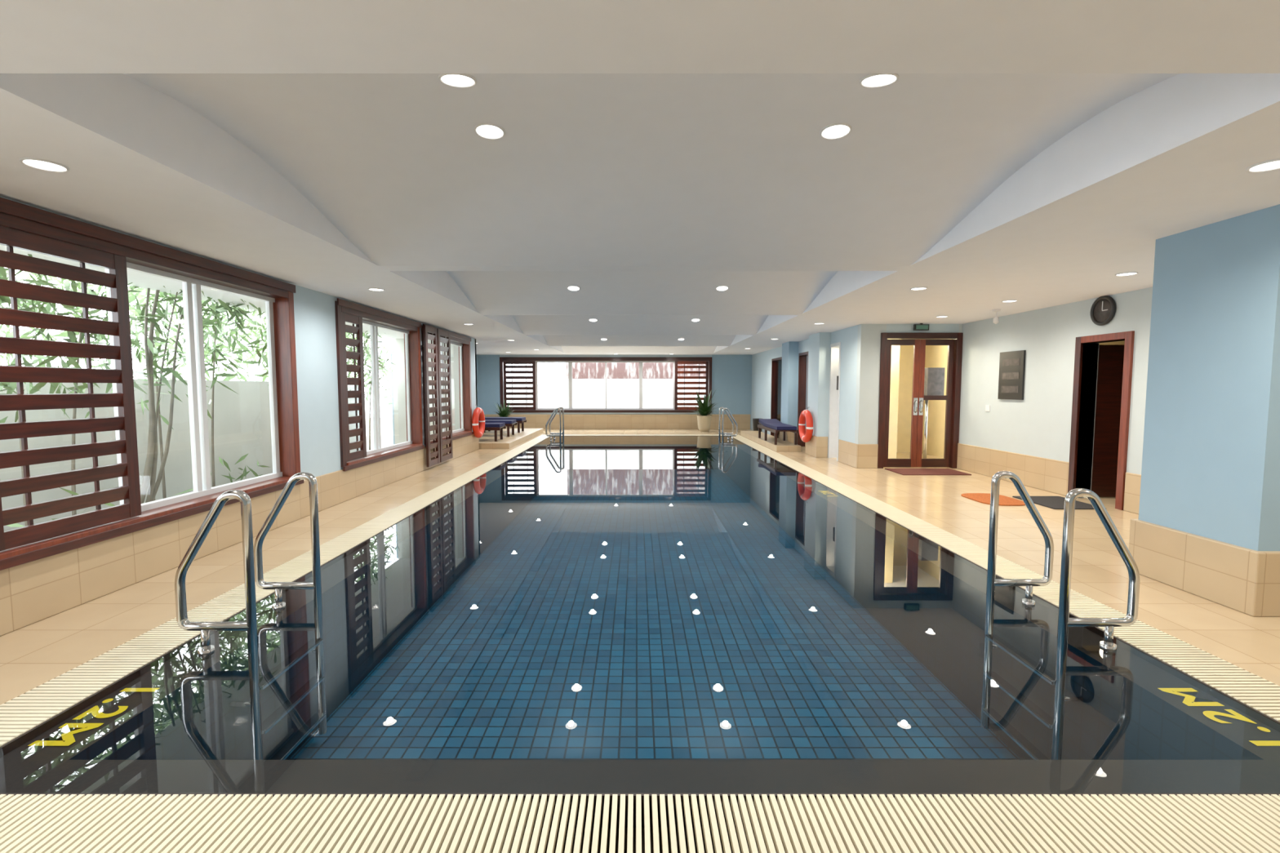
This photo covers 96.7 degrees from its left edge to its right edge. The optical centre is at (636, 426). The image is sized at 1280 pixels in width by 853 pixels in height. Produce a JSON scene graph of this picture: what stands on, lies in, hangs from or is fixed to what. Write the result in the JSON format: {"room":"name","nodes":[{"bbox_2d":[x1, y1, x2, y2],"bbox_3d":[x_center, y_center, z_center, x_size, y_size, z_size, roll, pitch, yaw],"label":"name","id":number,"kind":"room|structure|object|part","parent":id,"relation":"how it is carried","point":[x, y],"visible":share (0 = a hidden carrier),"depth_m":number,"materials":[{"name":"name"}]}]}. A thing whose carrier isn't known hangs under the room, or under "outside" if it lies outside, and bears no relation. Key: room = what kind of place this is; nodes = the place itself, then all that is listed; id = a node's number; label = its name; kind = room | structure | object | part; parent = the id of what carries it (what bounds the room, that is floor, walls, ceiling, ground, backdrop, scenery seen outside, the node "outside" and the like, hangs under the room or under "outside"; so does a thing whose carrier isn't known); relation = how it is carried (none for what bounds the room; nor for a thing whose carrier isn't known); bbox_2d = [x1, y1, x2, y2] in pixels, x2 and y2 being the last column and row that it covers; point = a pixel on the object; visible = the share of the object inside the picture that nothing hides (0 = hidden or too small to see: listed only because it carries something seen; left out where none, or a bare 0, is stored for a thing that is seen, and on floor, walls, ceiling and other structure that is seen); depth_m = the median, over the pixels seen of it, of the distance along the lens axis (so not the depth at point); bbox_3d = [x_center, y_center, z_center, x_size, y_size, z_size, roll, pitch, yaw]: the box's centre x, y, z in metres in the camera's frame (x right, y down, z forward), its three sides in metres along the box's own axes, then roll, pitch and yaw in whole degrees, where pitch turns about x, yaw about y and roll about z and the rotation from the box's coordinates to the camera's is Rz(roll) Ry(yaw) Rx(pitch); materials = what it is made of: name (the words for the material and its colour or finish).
{"room":"indoor swimming pool","nodes":[
{"label":"indoor swimming pool","id":0,"kind":"room"},
{"bbox_2d":[0,195,477,476],"bbox_3d":[-4.525,-0.139,4.927,1.850,2.600,15.850,0,4,0],"label":"wall","id":1,"kind":"structure","parent":0,"point":[314,311],"depth_m":6.54,"materials":[{"name":"blue paint"}]},
{"bbox_2d":[0,225,141,551],"bbox_3d":[-3.606,-0.240,3.562,0.055,1.830,0.980,0,4,0],"label":"shutter","id":2,"kind":"object","parent":1,"relation":"attached to","point":[117,278],"visible":1,"depth_m":3.58,"materials":[{"name":"brown wood"}]},
{"bbox_2d":[0,196,303,570],"bbox_3d":[-3.672,-0.175,2.243,0.255,2.080,7.520,0,4,0],"label":"window frame","id":3,"kind":"structure","parent":1,"relation":"attached to","point":[13,215],"depth_m":4.39,"materials":[{"name":"brown wood"}]},
{"bbox_2d":[105,262,282,511],"bbox_3d":[-3.740,-0.145,2.245,0.060,1.840,7.320,0,4,0],"label":"window","id":4,"kind":"structure","parent":1,"relation":"in","point":[191,287],"depth_m":4.85,"materials":[{"name":"white metal"}]},
{"bbox_2d":[0,434,479,635],"bbox_3d":[-3.590,0.859,4.996,0.020,0.400,15.850,0,4,0],"label":"tile wainscot","id":5,"kind":"structure","parent":1,"relation":"attached to","point":[31,593],"depth_m":4.18,"materials":[{"name":"beige tile"}]},
{"bbox_2d":[341,311,366,462],"bbox_3d":[-3.606,-0.492,7.218,0.055,1.830,0.530,0,4,0],"label":"shutter","id":6,"kind":"object","parent":1,"relation":"attached to","point":[346,317],"visible":0.95,"depth_m":7.25,"materials":[{"name":"brown wood"}]},
{"bbox_2d":[334,297,424,471],"bbox_3d":[-3.672,-0.581,8.139,0.255,2.080,2.600,0,4,0],"label":"window frame","id":7,"kind":"structure","parent":1,"relation":"attached to","point":[370,314],"depth_m":8.15,"materials":[{"name":"brown wood"}]},
{"bbox_2d":[362,320,412,455],"bbox_3d":[-3.740,-0.551,8.141,0.060,1.840,2.400,0,4,0],"label":"window","id":8,"kind":"structure","parent":1,"relation":"in","point":[374,326],"depth_m":8.19,"materials":[{"name":"white metal"}]},
{"bbox_2d":[422,324,439,466],"bbox_3d":[-3.521,-0.517,9.763,0.055,2.370,0.550,0,4,0],"label":"shutter","id":9,"kind":"object","parent":1,"relation":"attached to","point":[426,329],"visible":1,"depth_m":9.73,"materials":[{"name":"brown wood"}]},
{"bbox_2d":[436,328,453,462],"bbox_3d":[-3.521,-0.562,10.411,0.055,2.370,0.650,0,4,0],"label":"shutter","id":10,"kind":"object","parent":1,"relation":"attached to","point":[447,383],"visible":0.98,"depth_m":10.43,"materials":[{"name":"brown wood"}]},
{"bbox_2d":[421,324,473,444],"bbox_3d":[-3.672,-0.772,10.923,0.255,2.080,2.720,0,4,0],"label":"window frame","id":11,"kind":"structure","parent":1,"relation":"attached to","point":[455,338],"depth_m":12.14,"materials":[{"name":"brown wood"}]},
{"bbox_2d":[440,342,464,433],"bbox_3d":[-3.740,-0.742,10.925,0.060,1.840,2.520,0,4,0],"label":"window","id":12,"kind":"structure","parent":1,"relation":"in","point":[462,428],"depth_m":12.09,"materials":[{"name":"white metal"}]},
{"bbox_2d":[471,404,484,438],"bbox_3d":[-3.500,-0.118,12.592,0.137,0.745,0.680,0,4,0],"label":"lifebuoy","id":13,"kind":"object","parent":1,"relation":"attached to","point":[478,417],"visible":1,"depth_m":12.42,"materials":[{"name":"orange plastic"}]},
{"bbox_2d":[390,337,478,444],"bbox_3d":[-5.390,-0.896,15.926,0.220,2.600,6.300,0,4,0],"label":"wall","id":14,"kind":"structure","parent":0,"point":[390,338],"depth_m":12.82,"materials":[{"name":"blue paint"}]},
{"bbox_2d":[588,318,597,321],"bbox_3d":[-0.820,-2.006,10.717,0.170,0.014,0.170,0,-9,0],"label":"recessed light","id":15,"kind":"object","parent":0,"point":[591,319],"depth_m":10.72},
{"bbox_2d":[477,355,751,429],"bbox_3d":[0.400,-1.113,19.069,11.600,2.600,0.200,0,4,0],"label":"wall","id":16,"kind":"structure","parent":0,"point":[731,375],"depth_m":18.95,"materials":[{"name":"blue paint"}]},
{"bbox_2d":[502,360,535,409],"bbox_3d":[-3.910,-1.367,18.975,1.060,1.620,0.055,0,4,0],"label":"shutter","id":17,"kind":"object","parent":16,"relation":"attached to","point":[504,362],"visible":0.95,"depth_m":18.96,"materials":[{"name":"brown wood"}]},
{"bbox_2d":[535,360,675,409],"bbox_3d":[-1.025,-1.374,19.071,6.850,1.640,0.060,0,4,0],"label":"window","id":18,"kind":"structure","parent":16,"relation":"in","point":[570,362],"depth_m":19.05,"materials":[{"name":"white metal"}]},
{"bbox_2d":[499,356,711,412],"bbox_3d":[-1.025,-1.391,19.029,7.050,1.840,0.240,0,4,0],"label":"window frame","id":19,"kind":"structure","parent":16,"relation":"attached to","point":[501,358],"depth_m":18.86,"materials":[{"name":"brown wood"}]},
{"bbox_2d":[484,414,750,429],"bbox_3d":[-0.730,-0.158,19.024,9.060,0.500,0.020,0,4,0],"label":"baseboard","id":20,"kind":"structure","parent":16,"relation":"attached to","point":[533,421],"depth_m":19.02,"materials":[{"name":"beige tile"}]},
{"bbox_2d":[674,360,708,409],"bbox_3d":[1.830,-1.367,18.975,1.120,1.620,0.055,0,4,0],"label":"shutter","id":21,"kind":"object","parent":16,"relation":"attached to","point":[706,372],"visible":0.89,"depth_m":18.96,"materials":[{"name":"brown wood"}]},
{"bbox_2d":[0,0,1279,355],"bbox_3d":[0.400,-1.880,7.940,11.600,0.500,22.100,0,4,0],"label":"ceiling","id":22,"kind":"structure","parent":0,"point":[1173,156],"depth_m":2.42,"materials":[{"name":"paint"}]},
{"bbox_2d":[19,157,69,172],"bbox_3d":[-2.870,-1.270,2.759,0.170,0.014,0.170,0,4,0],"label":"recessed light","id":23,"kind":"object","parent":22,"relation":"in","point":[38,163],"depth_m":2.75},
{"bbox_2d":[368,288,384,291],"bbox_3d":[-2.870,-1.511,6.271,0.170,0.014,0.170,0,4,0],"label":"recessed light","id":24,"kind":"object","parent":22,"relation":"in","point":[371,289],"depth_m":6.26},
{"bbox_2d":[438,73,476,87],"bbox_3d":[-0.820,-1.590,2.607,0.170,0.014,0.170,0,12,0],"label":"recessed light","id":25,"kind":"object","parent":22,"relation":"in","point":[456,80],"depth_m":2.60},
{"bbox_2d":[474,122,505,139],"bbox_3d":[-0.820,-1.648,3.174,0.170,0.014,0.170,0,0,0],"label":"recessed light","id":26,"kind":"object","parent":22,"relation":"in","point":[486,131],"depth_m":3.17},
{"bbox_2d":[567,285,580,291],"bbox_3d":[-0.820,-1.798,7.393,0.170,0.014,0.170,0,-9,0],"label":"recessed light","id":27,"kind":"object","parent":22,"relation":"in","point":[574,288],"depth_m":7.39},
{"bbox_2d":[123,73,1178,353],"bbox_3d":[0.065,-1.951,10.010,4.730,0.357,16.160,0,4,0],"label":"vault","id":28,"kind":"object","parent":22,"relation":"attached to","point":[586,169],"depth_m":3.64,"materials":[{"name":"white paint"}]},
{"bbox_2d":[715,285,728,291],"bbox_3d":[1.110,-1.798,7.393,0.170,0.014,0.170,0,-9,0],"label":"recessed light","id":29,"kind":"object","parent":28,"relation":"in","point":[721,288],"depth_m":7.40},
{"bbox_2d":[819,122,852,139],"bbox_3d":[1.110,-1.648,3.174,0.170,0.014,0.170,0,0,0],"label":"recessed light","id":30,"kind":"object","parent":22,"relation":"in","point":[835,131],"depth_m":3.17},
{"bbox_2d":[858,73,898,87],"bbox_3d":[1.110,-1.590,2.607,0.170,0.014,0.170,0,12,0],"label":"recessed light","id":31,"kind":"object","parent":22,"relation":"in","point":[873,80],"depth_m":2.60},
{"bbox_2d":[910,286,927,290],"bbox_3d":[3.080,-1.507,6.211,0.170,0.014,0.170,0,4,0],"label":"recessed light","id":32,"kind":"object","parent":22,"relation":"in","point":[920,287],"depth_m":6.20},
{"bbox_2d":[913,323,928,330],"bbox_3d":[4.800,-1.683,9.595,0.240,0.120,0.065,0,4,0],"label":"exit sign","id":33,"kind":"object","parent":22,"relation":"attached to","point":[921,326],"visible":1,"depth_m":9.56,"materials":[{"name":"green plastic"}]},
{"bbox_2d":[992,308,1000,324],"bbox_3d":[5.000,-1.527,7.914,0.100,0.200,0.100,0,4,0],"label":"ceiling camera","id":34,"kind":"object","parent":22,"relation":"attached to","point":[996,320],"depth_m":7.89,"materials":[{"name":"white plastic"}]},
{"bbox_2d":[1001,299,1017,302],"bbox_3d":[4.660,-1.569,7.109,0.170,0.014,0.170,0,4,0],"label":"recessed light","id":35,"kind":"object","parent":22,"relation":"in","point":[1009,300],"depth_m":7.08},
{"bbox_2d":[1115,271,1137,275],"bbox_3d":[4.660,-1.452,5.413,0.170,0.014,0.170,0,4,0],"label":"recessed light","id":36,"kind":"object","parent":22,"relation":"in","point":[1127,273],"depth_m":5.40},
{"bbox_2d":[1246,158,1279,172],"bbox_3d":[3.080,-1.270,2.759,0.170,0.014,0.170,0,4,0],"label":"recessed light","id":37,"kind":"object","parent":22,"relation":"in","point":[1273,164],"depth_m":2.77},
{"bbox_2d":[0,429,1279,705],"bbox_3d":[0.400,0.943,8.134,11.600,0.200,22.100,0,4,0],"label":"floor","id":38,"kind":"structure","parent":0,"point":[32,655],"depth_m":4.51,"materials":[{"name":"beige tile"}]},
{"bbox_2d":[489,400,515,428],"bbox_3d":[-4.294,-0.370,18.324,0.809,1.021,0.845,-3,5,-42],"label":"potted plant","id":39,"kind":"object","parent":38,"relation":"on","point":[503,412],"visible":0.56,"depth_m":18.30,"materials":[{"name":"green plant"}]},
{"bbox_2d":[478,428,543,448],"bbox_3d":[-4.080,0.285,15.291,2.360,0.130,4.730,0,4,0],"label":"platform","id":40,"kind":"object","parent":38,"relation":"on","point":[486,441],"visible":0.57,"depth_m":14.31,"materials":[{"name":"beige tile"}]},
{"bbox_2d":[484,422,506,441],"bbox_3d":[-4.150,-0.037,13.630,1.900,0.741,0.620,0,4,0],"label":"sun lounger","id":41,"kind":"object","parent":40,"relation":"on","point":[488,426],"visible":0.31,"depth_m":13.35,"materials":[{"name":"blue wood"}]},
{"bbox_2d":[484,419,517,436],"bbox_3d":[-4.150,-0.126,14.927,1.900,0.741,0.620,0,4,0],"label":"sun lounger","id":42,"kind":"object","parent":40,"relation":"on","point":[508,423],"visible":0.15,"depth_m":14.65,"materials":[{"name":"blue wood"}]},
{"bbox_2d":[484,417,526,432],"bbox_3d":[-4.150,-0.216,16.224,1.900,0.741,0.620,0,4,0],"label":"sun lounger","id":43,"kind":"object","parent":40,"relation":"on","point":[519,420],"visible":0.2,"depth_m":15.94,"materials":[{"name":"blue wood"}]},
{"bbox_2d":[0,436,1279,852],"bbox_3d":[0.105,1.241,9.297,5.830,0.946,15.280,0,4,0],"label":"swimming pool","id":44,"kind":"object","parent":38,"relation":"in","point":[608,623],"visible":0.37,"depth_m":4.20,"materials":[{"name":"tile"}]},
{"bbox_2d":[27,688,159,746],"bbox_3d":[-2.363,1.267,2.503,0.168,0.001,0.440,0,4,0],"label":"depth marking","id":45,"kind":"object","parent":44,"relation":"on","point":[68,730],"visible":1,"depth_m":2.41,"materials":[{"name":"yellow paint"}]},
{"bbox_2d":[174,472,327,759],"bbox_3d":[-2.229,1.166,3.348,0.428,1.714,0.692,0,4,0],"label":"pool ladder","id":46,"kind":"object","parent":44,"relation":"attached to","point":[252,557],"visible":0.99,"depth_m":3.15,"materials":[{"name":"metal"}]},
{"bbox_3d":[-2.235,1.187,3.039,0.417,1.714,0.072,0,4,0],"label":"rail","id":47,"kind":"part","parent":46,"relation":"part of","materials":[{"name":"metal"}]},
{"bbox_3d":[-2.235,1.145,3.657,0.417,1.714,0.072,0,4,0],"label":"rail","id":48,"kind":"part","parent":46,"relation":"part of","materials":[{"name":"metal"}]},
{"bbox_2d":[545,407,564,472],"bbox_3d":[-2.199,0.339,15.360,0.428,1.714,0.672,0,4,0],"label":"pool ladder","id":49,"kind":"object","parent":44,"relation":"attached to","point":[552,434],"visible":0.84,"depth_m":15.08,"materials":[{"name":"metal"}]},
{"bbox_2d":[0,434,1279,852],"bbox_3d":[0.105,0.780,9.265,5.854,0.031,15.304,0,4,0],"label":"gutter grating","id":50,"kind":"object","parent":44,"relation":"on","point":[1242,823],"visible":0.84,"depth_m":1.87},
{"bbox_2d":[520,435,763,453],"bbox_3d":[0.105,0.771,9.265,5.170,0.001,14.620,0,4,0],"label":"pool edge","id":51,"kind":"object","parent":44,"relation":"in","point":[714,444],"visible":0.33,"depth_m":14.03,"materials":[{"name":"beige tile"}]},
{"bbox_2d":[718,407,737,472],"bbox_3d":[2.459,0.339,15.360,0.428,1.714,0.672,0,4,0],"label":"pool ladder","id":52,"kind":"object","parent":44,"relation":"attached to","point":[723,434],"visible":0.86,"depth_m":15.09,"materials":[{"name":"metal"}]},
{"bbox_2d":[817,490,837,496],"bbox_3d":[2.592,0.908,7.712,0.151,0.001,0.392,0,4,0],"label":"depth marking","id":53,"kind":"object","parent":44,"relation":"on","point":[824,492],"visible":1,"depth_m":7.72,"materials":[{"name":"yellow paint"}]},
{"bbox_2d":[980,471,1139,759],"bbox_3d":[2.489,1.162,3.403,0.428,1.714,0.702,0,4,0],"label":"pool ladder","id":54,"kind":"object","parent":44,"relation":"attached to","point":[1107,646],"visible":0.98,"depth_m":3.22,"materials":[{"name":"metal"}]},
{"bbox_3d":[2.495,1.141,3.717,0.417,1.714,0.072,0,4,0],"label":"rail","id":55,"kind":"part","parent":54,"relation":"part of","materials":[{"name":"metal"}]},
{"bbox_3d":[2.495,1.184,3.089,0.417,1.714,0.072,0,4,0],"label":"rail","id":56,"kind":"part","parent":54,"relation":"part of","materials":[{"name":"metal"}]},
{"bbox_2d":[1158,688,1279,746],"bbox_3d":[2.573,1.267,2.503,0.168,0.001,0.440,0,4,0],"label":"depth marking","id":57,"kind":"object","parent":44,"relation":"on","point":[1188,693],"visible":1,"depth_m":2.57,"materials":[{"name":"yellow paint"}]},
{"bbox_2d":[690,389,718,431],"bbox_3d":[2.151,-0.522,18.079,1.112,1.357,1.004,0,4,0],"label":"potted plant","id":58,"kind":"object","parent":38,"relation":"on","point":[704,420],"visible":1,"depth_m":17.96,"materials":[{"name":"green plant"}]},
{"bbox_2d":[752,418,762,431],"bbox_3d":[3.600,0.001,16.940,0.310,0.470,0.310,0,4,0],"label":"waste bin","id":59,"kind":"object","parent":38,"relation":"on","point":[755,421],"visible":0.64,"depth_m":16.83,"materials":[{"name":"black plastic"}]},
{"bbox_2d":[740,431,800,452],"bbox_3d":[3.305,0.339,14.508,0.530,0.130,4.300,0,4,0],"label":"platform","id":60,"kind":"object","parent":38,"relation":"on","point":[782,446],"visible":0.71,"depth_m":13.28,"materials":[{"name":"beige tile"}]},
{"bbox_2d":[757,418,798,444],"bbox_3d":[3.300,0.109,13.439,0.500,0.475,1.900,0,4,0],"label":"sun lounger","id":61,"kind":"object","parent":60,"relation":"on","point":[774,425],"visible":1,"depth_m":13.08,"materials":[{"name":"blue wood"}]},
{"bbox_2d":[807,332,831,457],"bbox_3d":[3.715,-0.641,11.633,0.229,2.480,0.700,0,4,0],"label":"wall pier","id":62,"kind":"object","parent":38,"relation":"on","point":[819,352],"visible":0.86,"depth_m":11.32,"materials":[{"name":"blue paint"}]},
{"bbox_2d":[798,406,813,442],"bbox_3d":[3.500,-0.042,11.775,0.137,0.745,0.680,0,4,0],"label":"lifebuoy","id":63,"kind":"object","parent":62,"relation":"attached to","point":[806,417],"visible":1,"depth_m":11.62,"materials":[{"name":"orange plastic"}]},
{"bbox_2d":[884,468,971,475],"bbox_3d":[4.800,0.748,9.424,1.100,0.011,0.700,0,4,0],"label":"door mat","id":64,"kind":"object","parent":38,"relation":"on","point":[900,471],"visible":1,"depth_m":9.32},
{"bbox_2d":[923,367,945,458],"bbox_3d":[5.350,-0.196,10.486,0.300,1.750,0.550,0,4,0],"label":"stand","id":65,"kind":"object","parent":38,"relation":"on","point":[934,380],"visible":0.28,"depth_m":10.18,"materials":[{"name":"metal"}]},
{"bbox_2d":[960,493,1025,506],"bbox_3d":[4.450,0.907,7.104,0.540,0.011,0.750,0,4,0],"label":"bath mat","id":66,"kind":"object","parent":38,"relation":"on","point":[984,498],"visible":0.7,"depth_m":7.08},
{"bbox_2d":[1012,496,1093,509],"bbox_3d":[5.100,0.921,6.905,0.600,0.011,0.750,0,4,0],"label":"door mat","id":67,"kind":"object","parent":38,"relation":"on","point":[1052,502],"visible":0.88,"depth_m":6.86,"materials":[{"name":"grey fabric"}]},
{"bbox_2d":[691,318,700,321],"bbox_3d":[1.110,-2.006,10.717,0.170,0.014,0.170,0,-9,0],"label":"recessed light","id":68,"kind":"object","parent":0,"point":[694,319],"depth_m":10.72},
{"bbox_2d":[776,360,782,434],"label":"door","id":69,"kind":"structure","parent":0,"point":[780,362],"depth_m":16.89,"materials":[{"name":"brown wood"}]},
{"bbox_2d":[780,341,798,426],"bbox_3d":[3.715,-0.794,13.853,0.229,2.480,0.650,0,4,0],"label":"wall pier","id":70,"kind":"object","parent":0,"point":[789,370],"visible":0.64,"depth_m":13.55,"materials":[{"name":"blue paint"}]},
{"bbox_2d":[751,324,857,443],"bbox_3d":[3.905,-0.795,14.454,0.150,2.600,9.050,0,4,0],"label":"wall","id":71,"kind":"structure","parent":0,"point":[761,362],"depth_m":10.65,"materials":[{"name":"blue paint"}]},
{"bbox_2d":[770,356,782,436],"bbox_3d":[3.900,-0.773,15.584,0.160,2.200,1.200,0,4,0],"label":"frame","id":72,"kind":"object","parent":71,"relation":"attached to","point":[775,361],"visible":0.48,"depth_m":16.11,"materials":[{"name":"brown wood"}]},
{"bbox_2d":[779,431,794,443],"bbox_3d":[3.694,0.234,13.924,0.228,0.420,0.690,0,4,0],"label":"baseboard","id":73,"kind":"structure","parent":71,"relation":"attached to","point":[789,436],"depth_m":13.58,"materials":[{"name":"beige tile"}]},
{"bbox_2d":[796,351,808,446],"bbox_3d":[3.900,-0.603,13.115,0.160,2.200,0.750,0,4,0],"label":"frame","id":74,"kind":"object","parent":71,"relation":"attached to","point":[801,355],"visible":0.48,"depth_m":13.41,"materials":[{"name":"brown wood"}]},
{"bbox_2d":[801,355,807,447],"bbox_3d":[3.910,-0.583,13.116,0.001,2.120,0.650,0,4,0],"label":"door","id":75,"kind":"structure","parent":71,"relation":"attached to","point":[805,357],"depth_m":13.26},
{"bbox_2d":[805,435,827,457],"bbox_3d":[3.694,0.387,11.704,0.228,0.420,0.740,0,4,0],"label":"baseboard","id":76,"kind":"structure","parent":71,"relation":"attached to","point":[817,446],"depth_m":11.35,"materials":[{"name":"beige tile"}]},
{"bbox_2d":[827,342,840,461],"bbox_3d":[3.900,-0.483,11.018,0.160,2.250,0.550,0,4,0],"label":"frame","id":77,"kind":"object","parent":71,"relation":"attached to","point":[833,346],"visible":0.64,"depth_m":11.22,"materials":[{"name":"white paint"}]},
{"bbox_2d":[833,346,839,457],"bbox_3d":[3.900,-0.463,11.019,0.020,2.170,0.450,0,4,0],"label":"glass","id":78,"kind":"object","parent":71,"relation":"attached to","point":[837,363],"visible":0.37,"depth_m":11.14,"materials":[{"name":"white glass"}]},
{"bbox_2d":[838,439,857,467],"bbox_3d":[3.820,0.483,10.307,0.020,0.420,0.900,0,4,0],"label":"baseboard","id":79,"kind":"structure","parent":71,"relation":"attached to","point":[847,451],"depth_m":10.27,"materials":[{"name":"beige tile"}]},
{"bbox_2d":[854,324,962,444],"bbox_3d":[4.795,-0.479,9.865,1.930,2.600,0.150,0,4,0],"label":"wall","id":80,"kind":"structure","parent":0,"point":[868,339],"depth_m":9.77,"materials":[{"name":"white paint"}]},
{"bbox_2d":[856,444,878,468],"bbox_3d":[3.990,0.515,9.846,0.360,0.420,0.025,0,4,0],"label":"baseboard","id":81,"kind":"structure","parent":80,"relation":"attached to","point":[867,454],"depth_m":9.83,"materials":[{"name":"beige tile"}]},
{"bbox_2d":[883,339,919,467],"bbox_3d":[4.570,-0.390,9.816,0.580,2.210,0.101,0,4,0],"label":"leaf","id":82,"kind":"object","parent":80,"relation":"attached to","point":[887,463],"visible":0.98,"depth_m":9.83,"materials":[{"name":"brown wood"}]},
{"bbox_2d":[877,332,963,468],"bbox_3d":[4.862,-0.443,9.853,1.385,2.330,0.180,0,4,0],"label":"frame","id":83,"kind":"object","parent":80,"relation":"attached to","point":[957,336],"visible":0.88,"depth_m":9.75,"materials":[{"name":"brown wood"}]},
{"bbox_2d":[915,339,954,467],"bbox_3d":[5.157,-0.390,9.816,0.585,2.210,0.101,0,4,0],"label":"leaf","id":84,"kind":"object","parent":80,"relation":"attached to","point":[945,462],"visible":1,"depth_m":9.82,"materials":[{"name":"brown wood"}]},
{"bbox_2d":[888,345,947,458],"bbox_3d":[5.090,-0.615,11.109,2.220,2.500,2.350,0,4,0],"label":"wall","id":85,"kind":"structure","parent":0,"point":[902,356],"depth_m":11.73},
{"bbox_2d":[958,287,1152,497],"bbox_3d":[6.410,-0.009,3.407,1.700,2.750,12.800,0,4,0],"label":"wall","id":86,"kind":"structure","parent":0,"point":[1038,424],"depth_m":7.79,"materials":[{"name":"white paint"}]},
{"bbox_2d":[985,404,990,411],"bbox_3d":[5.553,-0.289,9.001,0.011,0.100,0.100,0,4,0],"label":"light switch","id":87,"kind":"object","parent":86,"relation":"attached to","point":[987,406],"visible":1,"depth_m":8.99,"materials":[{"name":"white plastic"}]},
{"bbox_2d":[997,350,1026,399],"bbox_3d":[5.543,-0.755,8.418,0.032,0.710,0.540,0,4,0],"label":"framed notice","id":88,"kind":"object","parent":86,"relation":"attached to","point":[1012,363],"visible":1,"depth_m":8.38,"materials":[{"name":"black plastic"}]},
{"bbox_2d":[956,443,1069,495],"bbox_3d":[5.550,0.593,8.566,0.020,0.440,2.550,0,4,0],"label":"tile wainscot","id":89,"kind":"structure","parent":86,"relation":"attached to","point":[1050,475],"depth_m":8.21,"materials":[{"name":"beige tile"}]},
{"bbox_2d":[1067,330,1134,510],"bbox_3d":[5.645,-0.085,6.830,0.230,2.030,0.820,0,4,0],"label":"frame","id":90,"kind":"object","parent":86,"relation":"attached to","point":[1081,342],"visible":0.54,"depth_m":7.11,"materials":[{"name":"brown wood"}]},
{"bbox_2d":[1089,295,1115,325],"bbox_3d":[5.540,-1.378,6.761,0.043,0.354,0.354,0,4,0],"label":"wall clock","id":91,"kind":"object","parent":86,"relation":"attached to","point":[1103,310],"visible":1,"depth_m":6.75,"materials":[{"name":"black plastic"}]},
{"bbox_2d":[1091,344,1124,497],"bbox_3d":[6.090,-0.062,7.163,0.640,1.920,0.100,0,4,0],"label":"leaf","id":92,"kind":"object","parent":86,"relation":"attached to","point":[1111,357],"visible":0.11,"depth_m":7.17,"materials":[{"name":"brown wood"}]},
{"bbox_2d":[1123,472,1141,514],"bbox_3d":[5.550,1.060,1.777,0.020,0.440,9.400,0,4,0],"label":"baseboard","id":93,"kind":"structure","parent":86,"relation":"attached to","point":[1132,481],"depth_m":6.36,"materials":[{"name":"beige tile"}]},
{"bbox_2d":[1138,204,1279,551],"bbox_3d":[4.680,-0.109,3.837,1.760,2.490,0.830,0,4,0],"label":"wall column","id":94,"kind":"structure","parent":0,"point":[1211,468],"depth_m":3.72,"materials":[{"name":"blue paint"}]},
{"bbox_2d":[1128,519,1279,616],"bbox_3d":[4.657,0.934,3.908,1.785,0.400,0.900,0,4,0],"label":"tile wainscot","id":95,"kind":"structure","parent":94,"relation":"attached to","point":[1242,580],"depth_m":3.73,"materials":[{"name":"beige tile"}]},
{"label":"outside","id":96,"kind":"structure","parent":0,"visible":0},
{"bbox_2d":[365,417,393,450],"bbox_3d":[0.000,0.915,11.089,28.000,0.150,38.000,0,4,0],"label":"ground","id":97,"kind":"structure","parent":96,"point":[386,424],"depth_m":19.96,"materials":[{"name":"white"}]},
{"bbox_2d":[0,378,359,530],"bbox_3d":[-6.200,0.518,3.394,0.200,1.700,18.700,0,4,0],"label":"wall","id":98,"kind":"structure","parent":97,"relation":"on","point":[242,420],"depth_m":7.54,"materials":[{"name":"white paint"}]},
{"bbox_2d":[0,253,395,527],"bbox_3d":[-6.402,-1.514,7.856,3.684,6.234,16.086,0,4,0],"label":"bamboo","id":99,"kind":"object","parent":97,"relation":"on","point":[151,349],"visible":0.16,"depth_m":6.54,"materials":[{"name":"green plant"}]},
{"bbox_2d":[506,378,705,408],"bbox_3d":[0.000,-0.853,21.693,16.000,1.920,0.200,0,4,0],"label":"wall","id":100,"kind":"structure","parent":97,"relation":"on","point":[552,393],"depth_m":21.56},
{"bbox_2d":[565,362,706,378],"bbox_3d":[2.650,-1.555,21.845,10.700,3.300,0.100,0,4,0],"label":"bamboo fence","id":101,"kind":"object","parent":97,"relation":"on","point":[580,370],"visible":0.02,"depth_m":21.75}
]}

